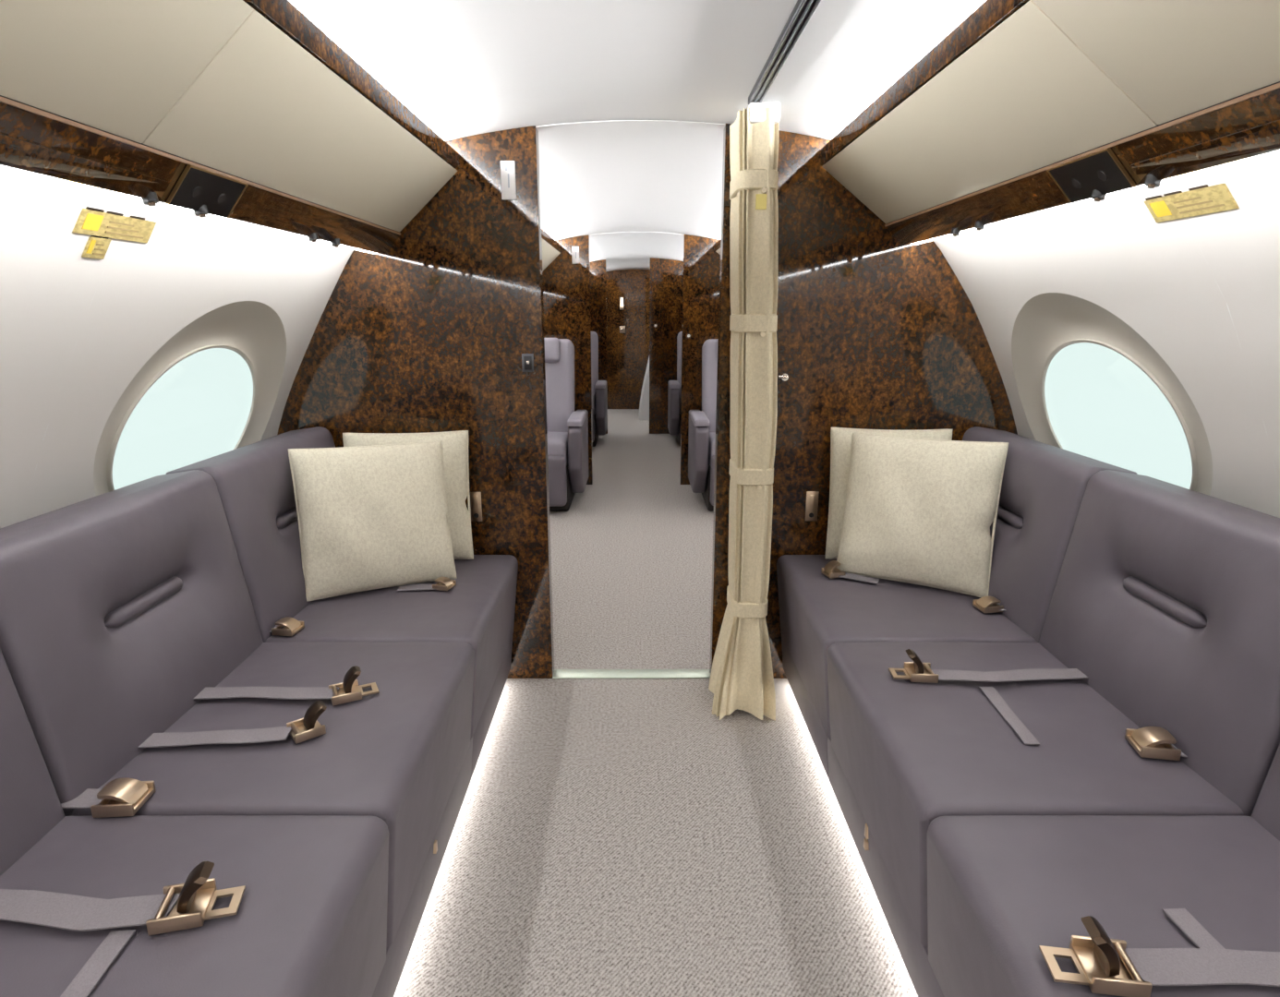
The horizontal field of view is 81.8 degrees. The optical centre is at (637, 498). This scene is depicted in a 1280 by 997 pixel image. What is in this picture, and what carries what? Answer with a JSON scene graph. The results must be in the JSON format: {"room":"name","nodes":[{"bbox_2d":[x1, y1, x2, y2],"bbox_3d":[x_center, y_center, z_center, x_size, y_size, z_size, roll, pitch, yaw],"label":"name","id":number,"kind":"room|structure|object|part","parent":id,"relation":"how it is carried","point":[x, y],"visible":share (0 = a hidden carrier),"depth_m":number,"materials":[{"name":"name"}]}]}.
{"room":"aircraft cabin","nodes":[
{"label":"aircraft cabin","id":0,"kind":"room"},
{"bbox_2d":[0,169,354,529],"bbox_3d":[-1.071,-0.559,4.396,0.418,1.560,12.000,0,14,0],"label":"wall","id":1,"kind":"structure","parent":0,"point":[190,266],"depth_m":1.45,"materials":[{"name":"white plastic"}]},
{"bbox_2d":[81,234,111,259],"bbox_3d":[-0.957,-0.445,1.308,0.028,0.037,0.050,0,14,0],"label":"placard","id":2,"kind":"object","parent":1,"relation":"attached to","point":[96,247],"visible":1,"depth_m":1.30,"materials":[{"name":"gold metal"}]},
{"bbox_2d":[72,206,156,243],"bbox_3d":[-0.933,-0.489,1.326,0.031,0.041,0.190,0,14,0],"label":"placard","id":3,"kind":"object","parent":1,"relation":"attached to","point":[90,221],"visible":1,"depth_m":1.31,"materials":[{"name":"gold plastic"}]},
{"bbox_2d":[93,301,286,495],"bbox_3d":[-1.160,-0.212,1.998,0.306,0.624,0.810,0,14,0],"label":"window","id":4,"kind":"structure","parent":1,"relation":"in","point":[254,331],"depth_m":1.95,"materials":[{"name":"beige plastic"}]},
{"bbox_2d":[606,269,649,409],"bbox_3d":[0.040,-2.209,10.194,2.720,1.950,0.050,0,14,0],"label":"wall","id":5,"kind":"structure","parent":0,"point":[627,353],"depth_m":10.16,"materials":[{"name":"brown wood"}]},
{"bbox_2d":[619,297,623,309],"bbox_3d":[-0.210,-2.648,10.031,0.050,0.160,0.052,0,14,0],"label":"wall lamp","id":6,"kind":"object","parent":5,"relation":"attached to","point":[621,298],"visible":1,"depth_m":10.01,"materials":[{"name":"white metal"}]},
{"bbox_3d":[-0.210,-2.666,10.023,0.044,0.120,0.044,0,14,0],"label":"lamp shade","id":7,"kind":"part","parent":6,"relation":"part of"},
{"bbox_2d":[619,326,625,333],"bbox_3d":[-0.205,-2.316,10.127,0.070,0.090,0.032,0,14,0],"label":"plate","id":8,"kind":"object","parent":5,"relation":"attached to","point":[621,328],"visible":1,"depth_m":10.13,"materials":[{"name":"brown metal"}]},
{"bbox_2d":[542,234,720,484],"bbox_3d":[0.035,-1.019,5.610,2.630,1.864,0.060,0,14,0],"label":"wall","id":9,"kind":"structure","parent":0,"point":[566,284],"depth_m":5.49,"materials":[{"name":"brown wood"}]},
{"bbox_2d":[571,246,579,264],"bbox_3d":[-0.450,-1.775,5.385,0.050,0.120,0.011,0,14,0],"label":"info sign","id":10,"kind":"object","parent":9,"relation":"attached to","point":[574,249],"visible":1,"depth_m":5.38,"materials":[{"name":"white plastic"}]},
{"bbox_2d":[589,231,684,236],"bbox_3d":[-0.006,-1.929,5.383,0.692,0.024,0.052,0,14,0],"label":"trim","id":11,"kind":"structure","parent":9,"relation":"attached to","point":[620,232],"depth_m":5.37,"materials":[{"name":"white plastic"}]},
{"bbox_2d":[686,333,691,338],"bbox_3d":[0.385,-1.217,5.523,0.044,0.044,0.017,0,14,0],"label":"button","id":12,"kind":"object","parent":9,"relation":"attached to","point":[688,335],"visible":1,"depth_m":5.52,"materials":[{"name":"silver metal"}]},
{"bbox_2d":[589,257,683,434],"bbox_3d":[0.035,-1.643,8.072,2.630,1.880,0.060,0,14,0],"label":"wall","id":13,"kind":"structure","parent":0,"point":[666,276],"depth_m":7.98,"materials":[{"name":"brown wood"}]},
{"bbox_2d":[288,0,986,271],"bbox_3d":[0.010,-1.556,4.146,1.330,0.175,12.000,0,14,0],"label":"ceiling","id":14,"kind":"structure","parent":0,"point":[464,68],"depth_m":1.78,"materials":[{"name":"white plastic"}]},
{"bbox_2d":[0,0,458,254],"bbox_3d":[-0.695,-0.431,0.347,0.286,0.303,4.062,0,14,0],"label":"bin","id":15,"kind":"object","parent":14,"relation":"attached to","point":[255,93],"depth_m":1.18,"materials":[{"name":"beige plastic"}]},
{"bbox_2d":[0,133,169,201],"bbox_3d":[-0.783,-0.380,0.709,0.026,0.031,1.060,0,14,0],"label":"access cover","id":16,"kind":"object","parent":15,"relation":"in","point":[15,152],"visible":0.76,"depth_m":1.03,"materials":[{"name":"brown wood"}]},
{"bbox_3d":[-0.656,-0.480,0.506,0.199,0.186,1.213,0,14,0],"label":"bin door","id":17,"kind":"part","parent":15,"relation":"part of","materials":[{"name":"beige plastic"}]},
{"bbox_2d":[141,192,158,206],"bbox_3d":[-0.794,-0.487,1.203,0.026,0.022,0.024,0,14,0],"label":"air vent","id":18,"kind":"object","parent":15,"relation":"attached to","point":[151,199],"visible":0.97,"depth_m":1.20,"materials":[{"name":"black plastic"}]},
{"bbox_3d":[-0.831,-0.290,0.384,0.014,0.007,4.045,0,14,0],"label":"wall light strip","id":19,"kind":"part","parent":15,"relation":"part of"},
{"bbox_2d":[193,205,208,217],"bbox_3d":[-0.794,-0.522,1.343,0.026,0.022,0.024,0,14,0],"label":"air vent","id":20,"kind":"object","parent":15,"relation":"attached to","point":[202,211],"visible":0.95,"depth_m":1.34,"materials":[{"name":"black plastic"}]},
{"bbox_2d":[165,164,248,218],"bbox_3d":[-0.770,-0.551,1.331,0.051,0.064,0.188,0,14,0],"label":"light panel","id":21,"kind":"object","parent":15,"relation":"in","point":[196,187],"visible":1,"depth_m":1.32,"materials":[{"name":"black plastic"}]},
{"bbox_3d":[-0.656,-0.779,1.702,0.199,0.186,1.249,0,14,0],"label":"bin door","id":22,"kind":"part","parent":15,"relation":"part of","materials":[{"name":"beige plastic"}]},
{"bbox_2d":[308,232,318,241],"bbox_3d":[-0.794,-0.639,1.809,0.026,0.022,0.024,0,14,0],"label":"air vent","id":23,"kind":"object","parent":15,"relation":"attached to","point":[313,237],"visible":0.96,"depth_m":1.80,"materials":[{"name":"black plastic"}]},
{"bbox_2d":[330,238,340,247],"bbox_3d":[-0.794,-0.673,1.945,0.026,0.022,0.024,0,14,0],"label":"air vent","id":24,"kind":"object","parent":15,"relation":"attached to","point":[336,243],"visible":0.96,"depth_m":1.94,"materials":[{"name":"black plastic"}]},
{"bbox_3d":[-0.563,-0.553,0.316,0.022,0.052,4.062,0,14,0],"label":"rail","id":25,"kind":"part","parent":15,"relation":"part of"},
{"bbox_2d":[541,228,561,271],"bbox_3d":[-0.682,-1.318,3.897,0.259,0.303,3.104,0,14,0],"label":"bin","id":26,"kind":"object","parent":14,"relation":"attached to","point":[551,248],"visible":0.18,"depth_m":4.93,"materials":[{"name":"beige plastic"}]},
{"bbox_3d":[-0.563,-1.440,3.866,0.022,0.052,3.104,0,14,0],"label":"rail","id":27,"kind":"part","parent":26,"relation":"part of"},
{"bbox_2d":[714,240,720,254],"bbox_3d":[0.709,-1.337,3.892,0.286,0.288,3.104,0,14,0],"label":"bin","id":28,"kind":"object","parent":14,"relation":"attached to","point":[718,244],"visible":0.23,"depth_m":5.24,"materials":[{"name":"beige plastic"}]},
{"bbox_2d":[748,0,821,104],"bbox_3d":[0.316,-0.616,0.160,0.034,0.018,3.790,0,14,0],"label":"track","id":29,"kind":"object","parent":14,"relation":"attached to","point":[803,11],"visible":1,"depth_m":1.57,"materials":[{"name":"black metal"}]},
{"bbox_2d":[708,101,780,721],"bbox_3d":[0.359,-0.196,2.333,0.219,1.853,0.297,0,14,0],"label":"curtain","id":30,"kind":"object","parent":29,"relation":"hanging from","point":[742,678],"visible":1,"depth_m":2.23,"materials":[{"name":"fabric"}]},
{"bbox_2d":[820,0,1279,245],"bbox_3d":[0.723,-0.450,0.342,0.314,0.288,4.062,0,14,0],"label":"bin","id":31,"kind":"object","parent":14,"relation":"attached to","point":[1019,90],"depth_m":1.22,"materials":[{"name":"beige plastic"}]},
{"bbox_3d":[0.577,-0.565,0.313,0.022,0.052,4.062,0,14,0],"label":"rail","id":32,"kind":"part","parent":31,"relation":"part of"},
{"bbox_2d":[950,228,960,236],"bbox_3d":[0.836,-0.699,1.938,0.026,0.022,0.024,0,14,0],"label":"air vent","id":33,"kind":"object","parent":31,"relation":"attached to","point":[955,232],"visible":0.97,"depth_m":1.93,"materials":[{"name":"black plastic"}]},
{"bbox_2d":[974,221,984,230],"bbox_3d":[0.836,-0.665,1.802,0.026,0.022,0.024,0,14,0],"label":"air vent","id":34,"kind":"object","parent":31,"relation":"attached to","point":[978,225],"visible":0.96,"depth_m":1.79,"materials":[{"name":"black plastic"}]},
{"bbox_3d":[0.680,-0.797,1.698,0.218,0.173,1.249,0,14,0],"label":"bin door","id":35,"kind":"part","parent":31,"relation":"part of","materials":[{"name":"beige plastic"}]},
{"bbox_2d":[1046,147,1135,203],"bbox_3d":[0.809,-0.576,1.325,0.059,0.062,0.188,0,14,0],"label":"light panel","id":36,"kind":"object","parent":31,"relation":"in","point":[1101,171],"visible":1,"depth_m":1.31,"materials":[{"name":"black plastic"}]},
{"bbox_3d":[0.872,-0.316,0.377,0.015,0.007,4.045,0,14,0],"label":"wall light strip","id":37,"kind":"part","parent":31,"relation":"part of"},
{"bbox_2d":[1090,189,1106,202],"bbox_3d":[0.836,-0.549,1.337,0.026,0.022,0.024,0,14,0],"label":"air vent","id":38,"kind":"object","parent":31,"relation":"attached to","point":[1096,196],"visible":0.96,"depth_m":1.33,"materials":[{"name":"black plastic"}]},
{"bbox_2d":[1144,174,1161,188],"bbox_3d":[0.836,-0.514,1.196,0.026,0.022,0.024,0,14,0],"label":"air vent","id":39,"kind":"object","parent":31,"relation":"attached to","point":[1151,181],"visible":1,"depth_m":1.19,"materials":[{"name":"black plastic"}]},
{"bbox_3d":[0.680,-0.498,0.502,0.218,0.173,1.213,0,14,0],"label":"bin door","id":40,"kind":"part","parent":31,"relation":"part of","materials":[{"name":"beige plastic"}]},
{"bbox_2d":[1130,119,1279,183],"bbox_3d":[0.824,-0.406,0.703,0.030,0.030,1.060,0,14,0],"label":"access cover","id":41,"kind":"object","parent":31,"relation":"in","point":[1265,138],"visible":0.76,"depth_m":1.05,"materials":[{"name":"brown wood"}]},
{"bbox_2d":[277,123,1017,678],"bbox_3d":[0.035,-0.251,2.524,2.630,1.871,0.060,0,14,0],"label":"wall","id":42,"kind":"structure","parent":0,"point":[431,333],"depth_m":2.44,"materials":[{"name":"brown wood"}]},
{"bbox_2d":[470,492,482,521],"bbox_3d":[-0.559,0.029,2.559,0.038,0.106,0.010,0,14,0],"label":"brass plate","id":43,"kind":"object","parent":42,"relation":"attached to","point":[475,497],"visible":1,"depth_m":2.56,"materials":[{"name":"brown metal"}]},
{"bbox_3d":[-0.559,0.011,2.552,0.020,0.044,0.005,0,14,0],"label":"lever","id":44,"kind":"part","parent":43,"relation":"part of","materials":[{"name":"brown metal"}]},
{"bbox_2d":[500,160,516,199],"bbox_3d":[-0.402,-0.992,2.303,0.044,0.112,0.011,0,14,0],"label":"info sign","id":45,"kind":"object","parent":42,"relation":"attached to","point":[507,167],"visible":1,"depth_m":2.30,"materials":[{"name":"white"}]},
{"bbox_2d":[521,353,533,372],"bbox_3d":[-0.361,-0.448,2.439,0.038,0.058,0.010,0,14,0],"label":"light switch","id":46,"kind":"object","parent":42,"relation":"attached to","point":[527,359],"visible":1,"depth_m":2.44,"materials":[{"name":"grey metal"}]},
{"bbox_2d":[535,120,725,131],"bbox_3d":[-0.020,-1.160,2.297,0.584,0.020,0.052,0,14,0],"label":"trim","id":47,"kind":"structure","parent":42,"relation":"attached to","point":[613,122],"depth_m":2.29,"materials":[{"name":"white plastic"}]},
{"bbox_2d":[777,374,788,381],"bbox_3d":[0.481,-0.399,2.436,0.041,0.024,0.040,0,14,0],"label":"coat hook","id":48,"kind":"object","parent":42,"relation":"attached to","point":[784,377],"visible":0.98,"depth_m":2.42,"materials":[{"name":"silver metal"}]},
{"bbox_2d":[805,491,819,520],"bbox_3d":[0.605,0.027,2.559,0.042,0.106,0.010,0,14,0],"label":"brass plate","id":49,"kind":"object","parent":42,"relation":"attached to","point":[812,497],"visible":1,"depth_m":2.56,"materials":[{"name":"brown metal"}]},
{"bbox_3d":[0.605,0.009,2.552,0.020,0.044,0.005,0,14,0],"label":"lever","id":50,"kind":"part","parent":49,"relation":"part of","materials":[{"name":"brown metal"}]},
{"bbox_2d":[393,409,917,996],"bbox_3d":[0.040,0.217,4.590,2.720,0.040,12.000,0,14,0],"label":"floor","id":51,"kind":"structure","parent":0,"point":[610,838],"depth_m":1.95,"materials":[{"name":"carpet"}]},
{"bbox_2d":[0,426,518,996],"bbox_3d":[-0.786,0.462,1.591,0.740,0.939,2.062,0,14,0],"label":"divan","id":52,"kind":"object","parent":51,"relation":"on","point":[118,608],"visible":0.78,"depth_m":1.35,"materials":[{"name":"grey leather"}]},
{"bbox_3d":[-1.052,0.425,0.870,0.209,0.519,0.682,0,14,0],"label":"backrest","id":53,"kind":"part","parent":52,"relation":"part of","materials":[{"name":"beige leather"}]},
{"bbox_2d":[60,778,156,818],"bbox_3d":[-0.912,0.503,1.254,0.151,0.037,0.072,0,14,0],"label":"belt","id":54,"kind":"object","parent":52,"relation":"on","point":[120,797],"visible":0.98,"depth_m":1.24,"materials":[{"name":"brown metal"}]},
{"bbox_2d":[0,860,245,996],"bbox_3d":[-0.777,0.571,0.904,0.451,0.067,0.314,0,14,0],"label":"belt","id":55,"kind":"object","parent":52,"relation":"on","point":[185,906],"visible":1,"depth_m":1.01,"materials":[{"name":"grey fabric"}]},
{"bbox_3d":[-0.580,0.566,1.034,0.046,0.004,0.051,-3,14,-14],"label":"tongue plate","id":56,"kind":"part","parent":55,"relation":"part of","materials":[{"name":"brown metal"}]},
{"bbox_3d":[-1.052,0.260,1.532,0.209,0.519,0.668,0,14,0],"label":"backrest","id":57,"kind":"part","parent":52,"relation":"part of","materials":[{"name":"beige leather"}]},
{"bbox_2d":[0,815,388,996],"bbox_3d":[-0.701,0.750,0.951,0.568,0.296,0.682,0,14,0],"label":"seat cushion","id":58,"kind":"object","parent":52,"relation":"on","point":[311,919],"depth_m":1.08,"materials":[{"name":"leather"}]},
{"bbox_2d":[137,700,326,748],"bbox_3d":[-0.800,0.444,1.434,0.376,0.054,0.078,-2,14,-9],"label":"belt","id":59,"kind":"object","parent":52,"relation":"on","point":[307,728],"visible":0.97,"depth_m":1.44,"materials":[{"name":"grey fabric"}]},
{"bbox_3d":[-1.052,0.093,2.200,0.209,0.519,0.701,0,14,0],"label":"backrest","id":60,"kind":"part","parent":52,"relation":"part of","materials":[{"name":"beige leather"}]},
{"bbox_2d":[71,642,474,947],"bbox_3d":[-0.701,0.584,1.613,0.568,0.296,0.668,0,14,0],"label":"seat cushion","id":61,"kind":"object","parent":52,"relation":"on","point":[396,754],"depth_m":1.46,"materials":[{"name":"leather"}]},
{"bbox_2d":[193,665,378,705],"bbox_3d":[-0.774,0.398,1.600,0.422,0.061,0.092,0,14,0],"label":"belt","id":62,"kind":"object","parent":52,"relation":"on","point":[348,691],"visible":0.98,"depth_m":1.59,"materials":[{"name":"grey fabric"}]},
{"bbox_3d":[-0.592,0.419,1.621,0.042,0.004,0.046,-7,16,-27],"label":"tongue plate","id":63,"kind":"part","parent":62,"relation":"part of","materials":[{"name":"brown metal"}]},
{"bbox_2d":[268,617,304,636],"bbox_3d":[-0.931,0.333,1.938,0.090,0.032,0.059,2,14,8],"label":"belt","id":64,"kind":"object","parent":52,"relation":"on","point":[284,626],"visible":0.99,"depth_m":1.92,"materials":[{"name":"brown metal"}]},
{"bbox_2d":[288,439,456,602],"bbox_3d":[-0.780,0.057,2.214,0.448,0.436,0.177,-8,16,-29],"label":"throw pillow","id":65,"kind":"object","parent":52,"relation":"on","point":[369,517],"visible":1,"depth_m":2.15,"materials":[{"name":"fabric"}]},
{"bbox_2d":[265,555,518,738],"bbox_3d":[-0.701,0.417,2.281,0.568,0.296,0.701,0,14,0],"label":"seat cushion","id":66,"kind":"object","parent":52,"relation":"on","point":[478,611],"depth_m":2.09,"materials":[{"name":"leather"}]},
{"bbox_2d":[342,430,473,559],"bbox_3d":[-0.755,-0.003,2.449,0.403,0.431,0.148,-3,14,-10],"label":"throw pillow","id":67,"kind":"object","parent":52,"relation":"on","point":[454,443],"visible":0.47,"depth_m":2.43,"materials":[{"name":"fabric"}]},
{"bbox_3d":[-0.503,0.879,1.354,0.114,0.147,1.400,0,14,0],"label":"panel","id":68,"kind":"part","parent":52,"relation":"part of","materials":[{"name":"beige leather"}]},
{"bbox_2d":[397,577,456,591],"bbox_3d":[-0.637,0.257,2.236,0.167,0.028,0.064,0,14,0],"label":"belt","id":69,"kind":"object","parent":52,"relation":"on","point":[443,584],"visible":1,"depth_m":2.23,"materials":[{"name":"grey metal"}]},
{"bbox_3d":[-0.503,0.629,2.356,0.114,0.147,0.658,0,14,0],"label":"panel","id":70,"kind":"part","parent":52,"relation":"part of","materials":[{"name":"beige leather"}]},
{"bbox_2d":[543,338,588,511],"bbox_3d":[-0.700,-0.530,5.146,0.680,1.141,0.818,0,14,0],"label":"armchair","id":71,"kind":"object","parent":51,"relation":"on","point":[567,429],"visible":0.52,"depth_m":5.17,"materials":[{"name":"grey leather"}]},
{"bbox_3d":[-0.700,-0.353,5.127,0.460,0.199,0.560,0,14,0],"label":"seat","id":72,"kind":"part","parent":71,"relation":"part of","materials":[{"name":"grey leather"}]},
{"bbox_3d":[-0.700,-0.773,5.355,0.480,0.746,0.296,0,14,0],"label":"backrest","id":73,"kind":"part","parent":71,"relation":"part of","materials":[{"name":"grey leather"}]},
{"bbox_3d":[-0.410,-0.326,5.196,0.090,0.519,0.679,0,14,0],"label":"armrest","id":74,"kind":"part","parent":71,"relation":"part of","materials":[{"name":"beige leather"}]},
{"bbox_2d":[591,331,607,446],"bbox_3d":[-0.655,-1.137,7.572,0.680,1.141,0.818,0,14,0],"label":"armchair","id":75,"kind":"object","parent":51,"relation":"on","point":[598,388],"visible":0.27,"depth_m":7.44,"materials":[{"name":"grey leather"}]},
{"bbox_3d":[-0.655,-0.960,7.553,0.460,0.199,0.560,0,14,0],"label":"seat","id":76,"kind":"part","parent":75,"relation":"part of","materials":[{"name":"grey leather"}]},
{"bbox_3d":[-0.655,-1.379,7.780,0.480,0.746,0.296,0,14,0],"label":"backrest","id":77,"kind":"part","parent":75,"relation":"part of","materials":[{"name":"grey leather"}]},
{"bbox_3d":[-0.365,-0.932,7.621,0.090,0.519,0.679,0,14,0],"label":"armrest","id":78,"kind":"part","parent":75,"relation":"part of","materials":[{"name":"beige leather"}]},
{"bbox_2d":[552,669,710,678],"bbox_3d":[-0.020,0.653,2.752,0.584,0.006,0.067,0,14,0],"label":"threshold","id":79,"kind":"object","parent":51,"relation":"on","point":[558,673],"visible":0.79,"depth_m":2.74,"materials":[{"name":"silver metal"}]},
{"bbox_2d":[639,356,649,420],"bbox_3d":[0.115,-1.536,9.666,0.190,0.900,0.900,0,14,0],"label":"trim","id":80,"kind":"structure","parent":51,"relation":"on","point":[644,406],"depth_m":9.30,"materials":[{"name":"white plastic"}]},
{"bbox_2d":[667,331,682,446],"bbox_3d":[0.665,-1.137,7.572,0.680,1.141,0.818,0,14,0],"label":"armchair","id":81,"kind":"object","parent":51,"relation":"on","point":[674,388],"visible":0.25,"depth_m":7.44,"materials":[{"name":"grey leather"}]},
{"bbox_3d":[0.375,-0.932,7.621,0.090,0.519,0.679,0,14,0],"label":"armrest","id":82,"kind":"part","parent":81,"relation":"part of","materials":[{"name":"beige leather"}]},
{"bbox_3d":[0.665,-1.379,7.780,0.480,0.746,0.296,0,14,0],"label":"backrest","id":83,"kind":"part","parent":81,"relation":"part of","materials":[{"name":"grey leather"}]},
{"bbox_3d":[0.665,-0.960,7.553,0.460,0.199,0.560,0,14,0],"label":"seat","id":84,"kind":"part","parent":81,"relation":"part of","materials":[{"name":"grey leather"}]},
{"bbox_2d":[688,338,718,511],"bbox_3d":[0.715,-0.530,5.146,0.680,1.141,0.818,0,14,0],"label":"armchair","id":85,"kind":"object","parent":51,"relation":"on","point":[702,425],"visible":0.37,"depth_m":5.08,"materials":[{"name":"grey leather"}]},
{"bbox_3d":[0.425,-0.326,5.196,0.090,0.519,0.679,0,14,0],"label":"armrest","id":86,"kind":"part","parent":85,"relation":"part of","materials":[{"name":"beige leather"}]},
{"bbox_3d":[0.715,-0.773,5.355,0.480,0.746,0.296,0,14,0],"label":"backrest","id":87,"kind":"part","parent":85,"relation":"part of","materials":[{"name":"grey leather"}]},
{"bbox_3d":[0.715,-0.353,5.127,0.460,0.199,0.560,0,14,0],"label":"seat","id":88,"kind":"part","parent":85,"relation":"part of","materials":[{"name":"grey leather"}]},
{"bbox_2d":[776,426,1279,996],"bbox_3d":[0.857,0.462,1.591,0.740,0.939,2.062,0,14,0],"label":"divan","id":89,"kind":"object","parent":51,"relation":"on","point":[980,848],"visible":0.84,"depth_m":1.39,"materials":[{"name":"grey leather"}]},
{"bbox_3d":[0.573,0.629,2.356,0.114,0.147,0.658,0,14,0],"label":"panel","id":90,"kind":"part","parent":89,"relation":"part of","materials":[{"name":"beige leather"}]},
{"bbox_2d":[821,560,879,584],"bbox_3d":[0.670,0.227,2.322,0.178,0.045,0.076,5,15,21],"label":"belt","id":91,"kind":"object","parent":89,"relation":"on","point":[830,570],"visible":1,"depth_m":2.32,"materials":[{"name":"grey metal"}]},
{"bbox_3d":[0.573,0.879,1.354,0.114,0.147,1.400,0,14,0],"label":"panel","id":92,"kind":"part","parent":89,"relation":"part of","materials":[{"name":"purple leather"}]},
{"bbox_2d":[825,427,952,559],"bbox_3d":[0.835,-0.011,2.459,0.390,0.441,0.148,1,14,6],"label":"throw pillow","id":93,"kind":"object","parent":89,"relation":"on","point":[840,438],"visible":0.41,"depth_m":2.44,"materials":[{"name":"fabric"}]},
{"bbox_2d":[776,555,1036,738],"bbox_3d":[0.771,0.417,2.281,0.568,0.296,0.701,0,14,0],"label":"seat cushion","id":94,"kind":"object","parent":89,"relation":"on","point":[817,611],"depth_m":2.09,"materials":[{"name":"leather"}]},
{"bbox_2d":[836,432,1008,597],"bbox_3d":[0.852,0.040,2.253,0.457,0.451,0.185,8,16,30],"label":"throw pillow","id":95,"kind":"object","parent":89,"relation":"on","point":[921,512],"visible":0.98,"depth_m":2.19,"materials":[{"name":"fabric"}]},
{"bbox_2d":[888,649,1087,745],"bbox_3d":[0.829,0.408,1.566,0.496,0.063,0.309,0,14,0],"label":"belt","id":96,"kind":"object","parent":89,"relation":"on","point":[915,671],"visible":0.96,"depth_m":1.66,"materials":[{"name":"grey fabric"}]},
{"bbox_3d":[0.603,0.402,1.693,0.042,0.004,0.046,1,14,4],"label":"tongue plate","id":97,"kind":"part","parent":96,"relation":"part of","materials":[{"name":"brown metal"}]},
{"bbox_2d":[972,595,1006,613],"bbox_3d":[1.015,0.297,2.069,0.132,0.032,0.072,2,14,9],"label":"belt","id":98,"kind":"object","parent":89,"relation":"on","point":[988,604],"visible":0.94,"depth_m":2.06,"materials":[{"name":"brown metal"}]},
{"bbox_2d":[826,642,1243,947],"bbox_3d":[0.771,0.584,1.613,0.568,0.296,0.668,0,14,0],"label":"seat cushion","id":99,"kind":"object","parent":89,"relation":"on","point":[910,755],"depth_m":1.45,"materials":[{"name":"leather"}]},
{"bbox_3d":[1.122,0.093,2.200,0.209,0.519,0.701,0,14,0],"label":"backrest","id":100,"kind":"part","parent":89,"relation":"part of","materials":[{"name":"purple leather"}]},
{"bbox_2d":[927,815,1279,996],"bbox_3d":[0.771,0.750,0.951,0.568,0.296,0.682,0,14,0],"label":"seat cushion","id":101,"kind":"object","parent":89,"relation":"on","point":[1000,888],"depth_m":1.10,"materials":[{"name":"leather"}]},
{"bbox_2d":[1124,726,1187,760],"bbox_3d":[1.014,0.462,1.397,0.135,0.037,0.069,3,14,11],"label":"belt","id":102,"kind":"object","parent":89,"relation":"on","point":[1154,742],"visible":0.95,"depth_m":1.39,"materials":[{"name":"brown metal"}]},
{"bbox_2d":[1038,908,1279,996],"bbox_3d":[0.785,0.557,0.952,0.538,0.070,0.139,0,14,0],"label":"belt","id":103,"kind":"object","parent":89,"relation":"on","point":[1102,963],"visible":1,"depth_m":0.93,"materials":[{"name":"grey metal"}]},
{"bbox_3d":[0.543,0.591,0.935,0.046,0.004,0.051,2,14,8],"label":"tongue plate","id":104,"kind":"part","parent":103,"relation":"part of","materials":[{"name":"brown metal"}]},
{"bbox_3d":[1.122,0.260,1.532,0.209,0.519,0.668,0,14,0],"label":"backrest","id":105,"kind":"part","parent":89,"relation":"part of","materials":[{"name":"purple leather"}]},
{"bbox_3d":[1.122,0.425,0.870,0.209,0.519,0.682,0,14,0],"label":"backrest","id":106,"kind":"part","parent":89,"relation":"part of","materials":[{"name":"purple leather"}]},
{"bbox_2d":[932,154,1279,518],"bbox_3d":[1.123,-0.571,4.393,0.455,1.585,12.000,0,14,0],"label":"wall","id":107,"kind":"structure","parent":0,"point":[1111,253],"depth_m":1.50,"materials":[{"name":"white plastic"}]},
{"bbox_2d":[1011,292,1212,495],"bbox_3d":[1.227,-0.222,1.996,0.311,0.644,0.810,0,14,0],"label":"window","id":108,"kind":"structure","parent":107,"relation":"in","point":[1047,323],"depth_m":1.93,"materials":[{"name":"beige plastic"}]},
{"bbox_2d":[1143,183,1239,222],"bbox_3d":[0.972,-0.521,1.305,0.039,0.042,0.195,0,14,0],"label":"placard","id":109,"kind":"object","parent":107,"relation":"attached to","point":[1201,199],"visible":1,"depth_m":1.29,"materials":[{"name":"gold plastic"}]}
]}

